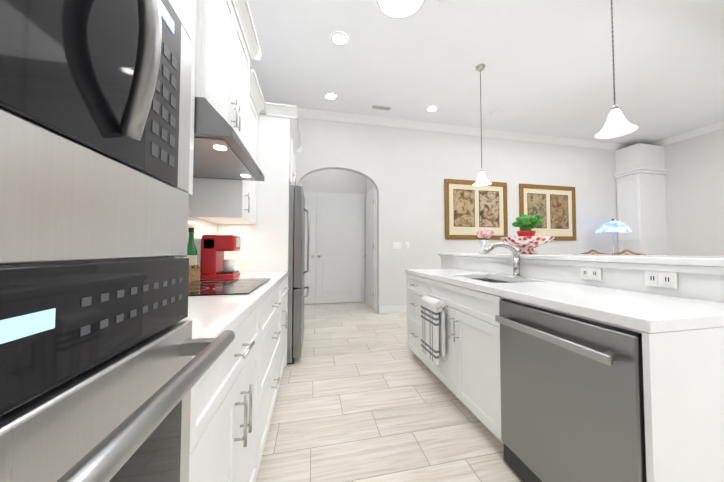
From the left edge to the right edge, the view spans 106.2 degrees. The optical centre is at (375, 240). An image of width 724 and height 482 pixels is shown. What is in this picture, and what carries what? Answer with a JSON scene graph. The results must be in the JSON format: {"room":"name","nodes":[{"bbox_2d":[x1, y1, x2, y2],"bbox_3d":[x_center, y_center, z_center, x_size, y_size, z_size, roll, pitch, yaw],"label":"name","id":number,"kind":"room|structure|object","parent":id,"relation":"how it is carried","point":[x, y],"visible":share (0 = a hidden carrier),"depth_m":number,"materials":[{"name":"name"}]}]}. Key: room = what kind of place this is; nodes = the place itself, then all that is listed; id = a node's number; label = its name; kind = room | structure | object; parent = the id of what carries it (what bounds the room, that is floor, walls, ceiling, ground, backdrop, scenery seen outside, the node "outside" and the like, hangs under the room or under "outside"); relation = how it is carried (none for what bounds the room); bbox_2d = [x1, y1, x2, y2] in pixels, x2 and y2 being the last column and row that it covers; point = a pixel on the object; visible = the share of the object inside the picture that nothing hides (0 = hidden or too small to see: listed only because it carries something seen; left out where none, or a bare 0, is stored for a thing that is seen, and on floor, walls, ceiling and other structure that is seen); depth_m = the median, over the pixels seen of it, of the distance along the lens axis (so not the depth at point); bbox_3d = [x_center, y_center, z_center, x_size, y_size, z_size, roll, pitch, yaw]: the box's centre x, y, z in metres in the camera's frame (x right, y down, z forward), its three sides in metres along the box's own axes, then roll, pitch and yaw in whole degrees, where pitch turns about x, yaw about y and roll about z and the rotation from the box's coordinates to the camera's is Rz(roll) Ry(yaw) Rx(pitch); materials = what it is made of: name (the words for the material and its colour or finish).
{"room":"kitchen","nodes":[
{"label":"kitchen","id":0,"kind":"room"},
{"bbox_2d":[298,169,366,303],"bbox_3d":[-1.259,-0.431,5.801,2.360,3.500,0.120,0,-2,-13],"label":"wall","id":1,"kind":"structure","parent":0,"point":[336,181],"depth_m":5.88,"materials":[{"name":"paint"}]},
{"bbox_2d":[304,192,363,303],"bbox_3d":[-1.247,0.140,5.661,2.070,2.350,0.117,0,-2,-13],"label":"double door","id":2,"kind":"structure","parent":1,"relation":"in","point":[335,274],"depth_m":5.75,"materials":[{"name":"paint"}]},
{"bbox_2d":[367,179,373,192],"bbox_3d":[-0.033,-0.441,5.508,0.100,3.500,1.000,0,-2,-13],"label":"wall","id":3,"kind":"structure","parent":0,"point":[370,185],"depth_m":5.73,"materials":[{"name":"paint"}]},
{"bbox_2d":[366,186,376,310],"bbox_3d":[-0.128,0.133,5.472,0.089,2.350,0.970,0,-2,-13],"label":"door","id":4,"kind":"structure","parent":3,"relation":"in","point":[371,248],"depth_m":5.27,"materials":[{"name":"paint"}]},
{"bbox_2d":[256,302,522,481],"bbox_3d":[2.731,1.248,2.189,8.690,0.100,9.190,0,-2,-13],"label":"floor","id":5,"kind":"structure","parent":0,"point":[365,394],"depth_m":1.82,"materials":[{"name":"tile"}]},
{"bbox_2d":[189,300,264,481],"bbox_3d":[-0.771,0.716,0.825,0.643,0.872,0.758,0,-2,-13],"label":"base cabinet","id":6,"kind":"object","parent":5,"relation":"on","point":[234,390],"depth_m":0.85,"materials":[{"name":"white wood"}]},
{"bbox_2d":[217,102,300,366],"bbox_3d":[-1.243,-0.043,3.068,0.713,2.540,1.090,0,-2,-13],"label":"surround","id":7,"kind":"object","parent":5,"relation":"on","point":[264,243],"visible":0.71,"depth_m":2.65,"materials":[{"name":"white wood"}]},
{"bbox_2d":[261,280,284,457],"bbox_3d":[-0.952,0.742,1.616,0.643,0.872,0.985,0,-2,-13],"label":"base cabinet","id":8,"kind":"object","parent":5,"relation":"on","point":[275,302],"depth_m":1.72,"materials":[{"name":"white wood"}]},
{"bbox_2d":[284,276,288,361],"bbox_3d":[-1.109,0.765,2.301,0.643,0.872,0.543,0,-2,-13],"label":"base cabinet","id":9,"kind":"object","parent":5,"relation":"on","point":[286,279],"depth_m":2.55,"materials":[{"name":"white wood"}]},
{"bbox_2d":[181,272,287,358],"bbox_3d":[-0.919,0.281,1.528,0.634,0.040,2.166,0,-2,-13],"label":"countertop","id":10,"kind":"structure","parent":9,"relation":"on","point":[212,316],"depth_m":1.01,"materials":[{"name":"stone"}]},
{"bbox_2d":[184,228,199,281],"bbox_3d":[-1.254,0.090,1.843,0.114,0.360,0.110,0,-2,-13],"label":"bottle","id":11,"kind":"object","parent":10,"relation":"on","point":[194,268],"visible":0.69,"depth_m":1.82,"materials":[{"name":"green glass"}]},
{"bbox_2d":[194,235,240,278],"bbox_3d":[-1.202,0.117,2.049,0.304,0.320,0.200,0,-2,-13],"label":"coffee maker","id":12,"kind":"object","parent":10,"relation":"on","point":[211,261],"visible":0.96,"depth_m":1.96,"materials":[{"name":"red plastic"}]},
{"bbox_2d":[188,278,270,295],"bbox_3d":[-0.900,0.257,1.569,0.460,0.007,0.700,0,-2,-13],"label":"cooktop","id":13,"kind":"object","parent":10,"relation":"in","point":[208,287],"visible":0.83,"depth_m":1.51,"materials":[{"name":"black glass"}]},
{"bbox_2d":[287,185,309,363],"bbox_3d":[-1.167,0.338,3.071,0.809,1.780,0.894,0,-2,-13],"label":"refrigerator","id":14,"kind":"object","parent":5,"relation":"on","point":[296,266],"visible":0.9,"depth_m":2.71,"materials":[{"name":"silver metal"}]},
{"bbox_2d":[406,273,494,368],"bbox_3d":[0.702,0.778,2.684,0.608,0.872,0.690,0,-2,-13],"label":"base cabinet","id":15,"kind":"object","parent":5,"relation":"on","point":[416,286],"depth_m":2.57,"materials":[{"name":"white wood"}]},
{"bbox_2d":[405,268,723,332],"bbox_3d":[0.868,0.295,1.961,0.613,0.040,2.225,0,-2,-13],"label":"countertop","id":16,"kind":"structure","parent":15,"relation":"on","point":[647,312],"depth_m":1.13,"materials":[{"name":"stone"}]},
{"bbox_2d":[475,279,510,282],"bbox_3d":[0.875,0.406,2.054,0.368,0.172,0.588,0,-2,-13],"label":"sink","id":17,"kind":"object","parent":16,"relation":"in","point":[492,280],"visible":0.04,"depth_m":2.31,"materials":[{"name":"metal"}]},
{"bbox_2d":[482,242,520,276],"bbox_3d":[0.958,0.145,2.116,0.344,0.269,0.138,0,-2,-13],"label":"faucet","id":18,"kind":"object","parent":16,"relation":"on","point":[516,261],"visible":1,"depth_m":2.10,"materials":[{"name":"silver metal"}]},
{"bbox_2d":[430,301,473,413],"bbox_3d":[0.847,0.855,2.047,0.608,0.675,0.670,0,-2,-13],"label":"base cabinet","id":19,"kind":"object","parent":5,"relation":"on","point":[455,370],"depth_m":1.87,"materials":[{"name":"white wood"}]},
{"bbox_2d":[421,295,447,364],"bbox_3d":[0.459,0.691,2.164,0.094,0.473,0.320,0,-2,-13],"label":"dish towel","id":20,"kind":"object","parent":19,"relation":"hanging from","point":[432,329],"visible":1,"depth_m":2.07,"materials":[{"name":"white fabric"}]},
{"bbox_2d":[474,290,593,444],"bbox_3d":[0.945,0.742,1.624,0.608,0.872,0.206,0,-2,-13],"label":"base cabinet","id":21,"kind":"object","parent":5,"relation":"on","point":[487,385],"depth_m":1.57,"materials":[{"name":"white wood"}]},
{"bbox_2d":[495,299,646,481],"bbox_3d":[0.994,0.725,1.198,0.641,0.840,0.640,0,-2,-13],"label":"dishwasher","id":22,"kind":"object","parent":21,"relation":"in","point":[572,398],"visible":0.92,"depth_m":1.05,"materials":[{"name":"silver metal"}]},
{"bbox_2d":[440,255,723,302],"bbox_3d":[1.378,0.669,2.155,0.550,1.056,2.810,0,-2,-13],"label":"wall","id":23,"kind":"structure","parent":5,"relation":"on","point":[706,283],"depth_m":1.47,"materials":[{"name":"paint"}]},
{"bbox_2d":[438,253,723,266],"bbox_3d":[1.442,0.124,2.198,0.655,0.032,2.850,0,-2,-13],"label":"bar","id":24,"kind":"object","parent":23,"relation":"on","point":[716,261],"visible":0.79,"depth_m":1.45,"materials":[{"name":"stone"}]},
{"bbox_2d":[476,229,493,253],"bbox_3d":[1.082,0.002,2.659,0.162,0.241,0.156,0,-2,-13],"label":"flower vase","id":25,"kind":"object","parent":24,"relation":"on","point":[484,233],"visible":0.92,"depth_m":2.64,"materials":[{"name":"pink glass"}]},
{"bbox_2d":[500,236,554,253],"bbox_3d":[1.383,0.042,2.490,0.440,0.150,0.440,0,-2,-13],"label":"bowl","id":26,"kind":"object","parent":24,"relation":"on","point":[526,244],"visible":0.96,"depth_m":2.37,"materials":[{"name":"ceramic"}]},
{"bbox_2d":[512,214,542,236],"bbox_3d":[1.389,-0.112,2.483,0.230,0.273,0.212,0,-2,-13],"label":"potted plant","id":27,"kind":"object","parent":26,"relation":"in","point":[526,224],"visible":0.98,"depth_m":2.44,"materials":[{"name":"green plant"}]},
{"bbox_2d":[580,266,601,280],"bbox_3d":[1.262,0.190,1.595,0.010,0.075,0.120,0,-2,-13],"label":"electrical outlet","id":28,"kind":"object","parent":23,"relation":"attached to","point":[590,273],"depth_m":1.59,"materials":[{"name":"paint"}]},
{"bbox_2d":[645,270,677,288],"bbox_3d":[1.336,0.179,1.274,0.010,0.075,0.120,0,-2,-13],"label":"electrical outlet","id":29,"kind":"object","parent":23,"relation":"attached to","point":[663,279],"depth_m":1.27,"materials":[{"name":"paint"}]},
{"bbox_2d":[580,250,608,254],"bbox_3d":[4.138,0.722,4.916,0.497,1.136,0.510,0,-2,-13],"label":"rattan chair","id":30,"kind":"object","parent":5,"relation":"on","point":[595,251],"visible":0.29,"depth_m":4.85,"materials":[{"name":"wicker"}]},
{"bbox_2d":[595,219,631,252],"bbox_3d":[4.802,0.428,5.468,0.560,1.760,0.560,0,-2,-13],"label":"table lamp","id":31,"kind":"object","parent":5,"relation":"on","point":[612,227],"visible":0.67,"depth_m":5.36,"materials":[{"name":"blue glass"}]},
{"bbox_2d":[610,249,645,254],"bbox_3d":[4.258,0.704,4.390,0.497,1.136,0.510,0,-2,-13],"label":"rattan chair","id":32,"kind":"object","parent":5,"relation":"on","point":[627,250],"visible":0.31,"depth_m":4.35,"materials":[{"name":"wicker"}]},
{"bbox_2d":[614,143,668,254],"bbox_3d":[5.821,-0.364,5.923,0.818,3.375,0.518,0,-2,-13],"label":"column","id":33,"kind":"object","parent":5,"relation":"on","point":[641,172],"visible":0.71,"depth_m":5.79,"materials":[{"name":"white paint"}]},
{"bbox_3d":[-0.570,-0.142,0.133,0.713,2.540,0.868,0,-2,-13],"label":"cabinet","id":34,"kind":"object","parent":5,"relation":"on","visible":0},
{"bbox_2d":[0,0,234,481],"bbox_3d":[-0.525,0.127,0.104,0.671,1.280,0.760,0,-2,-13],"label":"wall oven","id":35,"kind":"object","parent":34,"relation":"in","point":[102,371],"visible":1,"depth_m":0.29,"materials":[{"name":"silver metal"}]},
{"bbox_2d":[259,113,617,312],"bbox_3d":[2.108,-0.444,5.414,8.530,3.500,0.140,0,-2,-13],"label":"wall","id":36,"kind":"structure","parent":0,"point":[406,172],"depth_m":5.11,"materials":[{"name":"paint"}]},
{"bbox_2d":[379,305,405,313],"bbox_3d":[2.724,1.242,5.419,5.460,0.130,0.015,0,-2,-13],"label":"baseboard","id":37,"kind":"structure","parent":36,"relation":"attached to","point":[393,309],"depth_m":4.86,"materials":[{"name":"paint"}]},
{"bbox_2d":[393,242,400,248],"bbox_3d":[0.385,0.080,4.922,0.160,0.120,0.010,0,-2,-13],"label":"light switch","id":38,"kind":"object","parent":36,"relation":"attached to","point":[396,245],"depth_m":4.92,"materials":[{"name":"paint"}]},
{"bbox_2d":[260,107,630,150],"bbox_3d":[2.135,-2.136,5.350,8.286,0.118,0.103,0,-2,-13],"label":"crown molding","id":39,"kind":"structure","parent":36,"relation":"attached to","point":[375,120],"depth_m":5.17,"materials":[{"name":"paint"}]},
{"bbox_2d":[444,179,507,239],"bbox_3d":[1.976,-0.603,5.297,1.360,1.150,0.035,0,-2,-13],"label":"picture","id":40,"kind":"object","parent":36,"relation":"attached to","point":[470,210],"visible":0.9,"depth_m":5.28,"materials":[{"name":"beige paper"}]},
{"bbox_2d":[519,184,576,240],"bbox_3d":[3.609,-0.590,5.671,1.390,1.150,0.035,0,-2,-13],"label":"picture","id":41,"kind":"object","parent":36,"relation":"attached to","point":[554,207],"visible":0.81,"depth_m":5.68,"materials":[{"name":"beige paper"}]},
{"bbox_2d":[247,0,723,144],"bbox_3d":[2.731,-2.350,2.310,8.690,0.100,9.190,0,-2,-13],"label":"ceiling","id":42,"kind":"structure","parent":0,"point":[548,70],"depth_m":3.44,"materials":[{"name":"paint"}]},
{"bbox_2d":[324,92,336,99],"bbox_3d":[-0.690,-2.230,4.172,0.186,0.010,0.199,0,-2,-13],"label":"recessed light","id":43,"kind":"object","parent":42,"relation":"in","point":[330,96],"depth_m":4.19,"materials":[{"name":"paint"}]},
{"bbox_2d":[331,32,347,45],"bbox_3d":[-0.403,-2.268,3.045,0.184,0.010,0.198,0,-2,-13],"label":"recessed light","id":44,"kind":"object","parent":42,"relation":"in","point":[338,38],"depth_m":3.04,"materials":[{"name":"paint"}]},
{"bbox_2d":[371,104,391,110],"bbox_3d":[0.095,-2.218,4.519,0.340,0.010,0.120,0,-2,-13],"label":"ceiling vent","id":45,"kind":"object","parent":42,"relation":"in","point":[380,107],"visible":1,"depth_m":4.50,"materials":[{"name":"metal"}]},
{"bbox_2d":[376,0,424,18],"bbox_3d":[0.221,-2.281,2.649,0.447,0.010,0.258,0,-2,-13],"label":"ceiling light","id":46,"kind":"object","parent":42,"relation":"in","point":[398,9],"depth_m":2.65,"materials":[{"name":"glass"}]},
{"bbox_2d":[426,106,437,111],"bbox_3d":[0.946,-2.217,4.552,0.193,0.010,0.183,0,-2,-13],"label":"recessed light","id":47,"kind":"object","parent":42,"relation":"in","point":[431,108],"depth_m":4.55,"materials":[{"name":"paint"}]},
{"bbox_2d":[436,0,446,5],"bbox_3d":[0.624,-2.275,2.569,0.100,0.028,0.100,0,-2,-13],"label":"smoke detector","id":48,"kind":"object","parent":42,"relation":"attached to","point":[440,2],"visible":0.98,"depth_m":2.57,"materials":[{"name":"paint"}]},
{"bbox_2d":[472,64,491,185],"bbox_3d":[1.360,-1.491,3.496,0.236,1.533,0.236,0,-2,-13],"label":"pendant light","id":49,"kind":"object","parent":42,"relation":"hanging from","point":[481,180],"visible":1,"depth_m":3.48,"materials":[{"name":"silver metal"}]},
{"bbox_2d":[489,110,502,116],"bbox_3d":[2.093,-2.211,4.710,0.220,0.012,0.220,0,-2,-13],"label":"ceiling speaker","id":50,"kind":"object","parent":42,"relation":"attached to","point":[495,113],"visible":0.98,"depth_m":4.70,"materials":[{"name":"paint"}]},
{"bbox_2d":[594,0,637,138],"bbox_3d":[1.711,-1.542,1.962,0.236,1.533,0.236,0,-2,-13],"label":"pendant light","id":51,"kind":"object","parent":42,"relation":"hanging from","point":[617,124],"visible":1,"depth_m":1.95,"materials":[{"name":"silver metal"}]},
{"bbox_2d":[664,129,723,255],"bbox_3d":[7.076,-0.540,2.558,0.120,3.500,7.650,0,-2,-13],"label":"wall","id":52,"kind":"structure","parent":0,"point":[694,177],"depth_m":5.39,"materials":[{"name":"paint"}]},
{"bbox_2d":[649,120,723,145],"bbox_3d":[6.980,-2.231,2.533,0.100,0.118,7.530,0,-2,-13],"label":"crown molding","id":53,"kind":"structure","parent":52,"relation":"attached to","point":[719,125],"depth_m":5.43,"materials":[{"name":"paint"}]},
{"bbox_3d":[-1.121,-0.604,0.680,0.120,3.500,7.650,0,-2,-13],"label":"wall","id":54,"kind":"structure","parent":0,"visible":0},
{"bbox_2d":[187,0,198,199],"bbox_3d":[-0.914,-0.753,0.841,0.350,1.070,0.756,0,-2,-13],"label":"upper cabinet","id":55,"kind":"object","parent":54,"relation":"attached to","point":[193,182],"depth_m":1.23,"materials":[{"name":"white wood"}]},
{"bbox_2d":[181,195,216,256],"bbox_3d":[-1.237,-0.112,1.469,0.010,0.736,2.166,0,-2,-13],"label":"backsplash","id":56,"kind":"structure","parent":54,"relation":"attached to","point":[201,227],"depth_m":2.12,"materials":[{"name":"tile"}]},
{"bbox_2d":[199,0,250,154],"bbox_3d":[-1.076,-1.046,1.648,0.390,0.790,0.865,0,-2,-13],"label":"upper cabinet","id":57,"kind":"object","parent":54,"relation":"attached to","point":[225,51],"depth_m":1.58,"materials":[{"name":"white wood"}]},
{"bbox_2d":[193,97,264,180],"bbox_3d":[-1.011,-0.561,1.646,0.498,0.176,0.857,0,-2,-13],"label":"range hood","id":58,"kind":"object","parent":57,"relation":"attached to","point":[221,151],"visible":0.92,"depth_m":1.46,"materials":[{"name":"metal"}]},
{"bbox_2d":[192,96,258,223],"bbox_3d":[-1.253,-0.703,2.319,0.350,1.070,0.541,0,-2,-13],"label":"upper cabinet","id":59,"kind":"object","parent":54,"relation":"attached to","point":[221,201],"depth_m":2.07,"materials":[{"name":"white wood"}]}
]}

